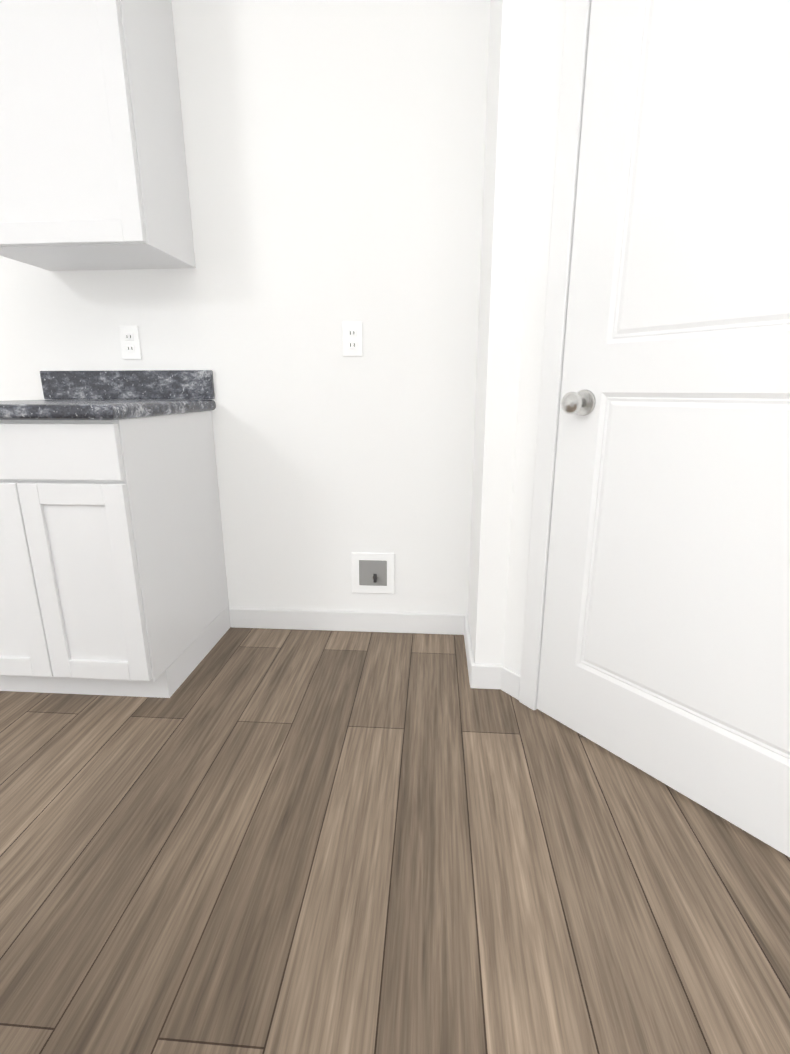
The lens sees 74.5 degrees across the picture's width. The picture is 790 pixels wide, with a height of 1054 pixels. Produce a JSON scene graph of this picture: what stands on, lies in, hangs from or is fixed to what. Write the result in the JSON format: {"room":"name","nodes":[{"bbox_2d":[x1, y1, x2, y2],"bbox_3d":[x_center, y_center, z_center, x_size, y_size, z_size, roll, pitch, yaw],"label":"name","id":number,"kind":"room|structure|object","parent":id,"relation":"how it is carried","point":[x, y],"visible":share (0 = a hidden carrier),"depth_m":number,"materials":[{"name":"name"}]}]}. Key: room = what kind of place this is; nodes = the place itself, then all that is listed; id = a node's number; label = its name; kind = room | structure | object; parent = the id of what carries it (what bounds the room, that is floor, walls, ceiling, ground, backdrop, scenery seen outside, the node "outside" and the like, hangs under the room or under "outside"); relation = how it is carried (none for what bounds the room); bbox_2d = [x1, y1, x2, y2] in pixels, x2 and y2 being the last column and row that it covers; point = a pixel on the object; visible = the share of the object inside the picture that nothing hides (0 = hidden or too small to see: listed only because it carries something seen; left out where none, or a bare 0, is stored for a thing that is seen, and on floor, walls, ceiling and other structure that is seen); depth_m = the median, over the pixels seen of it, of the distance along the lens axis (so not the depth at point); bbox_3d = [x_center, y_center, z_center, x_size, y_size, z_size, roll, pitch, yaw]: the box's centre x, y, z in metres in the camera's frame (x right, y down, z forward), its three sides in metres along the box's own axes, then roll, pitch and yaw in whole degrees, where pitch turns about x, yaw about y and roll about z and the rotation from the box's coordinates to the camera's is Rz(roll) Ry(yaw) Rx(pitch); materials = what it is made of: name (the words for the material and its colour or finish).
{"room":"kitchen","nodes":[
{"label":"kitchen","id":0,"kind":"room"},
{"bbox_2d":[0,0,490,614],"bbox_3d":[-0.404,-0.920,1.835,4.590,2.740,0.100,1,15,4],"label":"wall","id":1,"kind":"structure","parent":0,"point":[334,156],"depth_m":1.82,"materials":[{"name":"white paint"}]},
{"bbox_2d":[0,0,195,270],"bbox_3d":[-0.972,-1.371,1.533,0.534,1.052,0.333,1,15,4],"label":"upper cabinet","id":2,"kind":"object","parent":1,"relation":"attached to","point":[93,171],"visible":1,"depth_m":1.46,"materials":[{"name":"white paint"}]},
{"bbox_2d":[119,326,141,358],"bbox_3d":[-0.961,-0.669,1.887,0.072,0.115,0.009,1,15,4],"label":"electrical outlet","id":3,"kind":"object","parent":1,"relation":"attached to","point":[130,342],"visible":1,"depth_m":1.89,"materials":[{"name":"white plastic"}]},
{"bbox_2d":[229,608,460,634],"bbox_3d":[-0.196,0.382,2.103,0.969,0.085,0.017,1,15,4],"label":"baseboard","id":4,"kind":"structure","parent":1,"relation":"attached to","point":[390,622],"depth_m":2.10,"materials":[{"name":"white wood"}]},
{"bbox_2d":[342,322,362,356],"bbox_3d":[-0.150,-0.660,1.827,0.072,0.115,0.009,1,15,4],"label":"electrical outlet","id":5,"kind":"object","parent":1,"relation":"attached to","point":[352,338],"visible":1,"depth_m":1.82,"materials":[{"name":"white plastic"}]},
{"bbox_2d":[351,552,394,593],"bbox_3d":[-0.087,0.185,2.037,0.170,0.170,0.028,1,15,4],"label":"outlet box","id":6,"kind":"object","parent":1,"relation":"attached to","point":[373,573],"visible":1,"depth_m":2.04,"materials":[{"name":"white plastic"}]},
{"bbox_2d":[0,627,789,1053],"bbox_3d":[-0.686,1.412,-1.492,4.590,0.060,7.750,1,15,4],"label":"floor","id":7,"kind":"structure","parent":0,"point":[266,841],"depth_m":1.05,"materials":[{"name":"wood"}]},
{"bbox_2d":[0,411,230,697],"bbox_3d":[-1.007,0.063,1.773,0.610,0.874,0.608,1,15,4],"label":"base cabinet","id":8,"kind":"object","parent":7,"relation":"on","point":[113,579],"visible":0.94,"depth_m":1.51,"materials":[{"name":"white paint"}]},
{"bbox_2d":[0,370,215,419],"bbox_3d":[-1.013,-0.426,1.629,0.653,0.143,0.638,1,15,4],"label":"countertop","id":9,"kind":"structure","parent":8,"relation":"on","point":[96,395],"depth_m":1.89,"materials":[{"name":"stone"}]},
{"bbox_2d":[468,0,498,648],"bbox_3d":[0.326,-0.858,1.596,0.100,2.740,0.282,1,15,4],"label":"wall","id":10,"kind":"structure","parent":0,"point":[493,36],"depth_m":1.63,"materials":[{"name":"white paint"}]},
{"bbox_2d":[473,0,565,674],"bbox_3d":[0.665,-0.703,1.009,0.149,2.740,1.232,-12,19,-38],"label":"wall","id":11,"kind":"structure","parent":0,"point":[529,58],"depth_m":1.41,"materials":[{"name":"white paint"}]},
{"bbox_2d":[461,614,488,688],"bbox_3d":[0.275,0.444,1.865,0.033,0.085,0.358,1,15,4],"label":"baseboard","id":12,"kind":"structure","parent":11,"relation":"attached to","point":[478,674],"depth_m":1.70,"materials":[{"name":"white wood"}]},
{"bbox_2d":[519,0,591,709],"bbox_3d":[0.672,-0.378,1.004,0.018,2.114,0.936,-11,18,-35],"label":"door frame","id":13,"kind":"structure","parent":11,"relation":"attached to","point":[574,57],"depth_m":1.32,"materials":[{"name":"white wood"}]},
{"bbox_2d":[537,0,789,856],"bbox_3d":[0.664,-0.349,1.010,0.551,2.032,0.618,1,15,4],"label":"pantry door","id":14,"kind":"structure","parent":11,"relation":"in","point":[665,653],"depth_m":1.11,"materials":[{"name":"white wood"}]}
]}

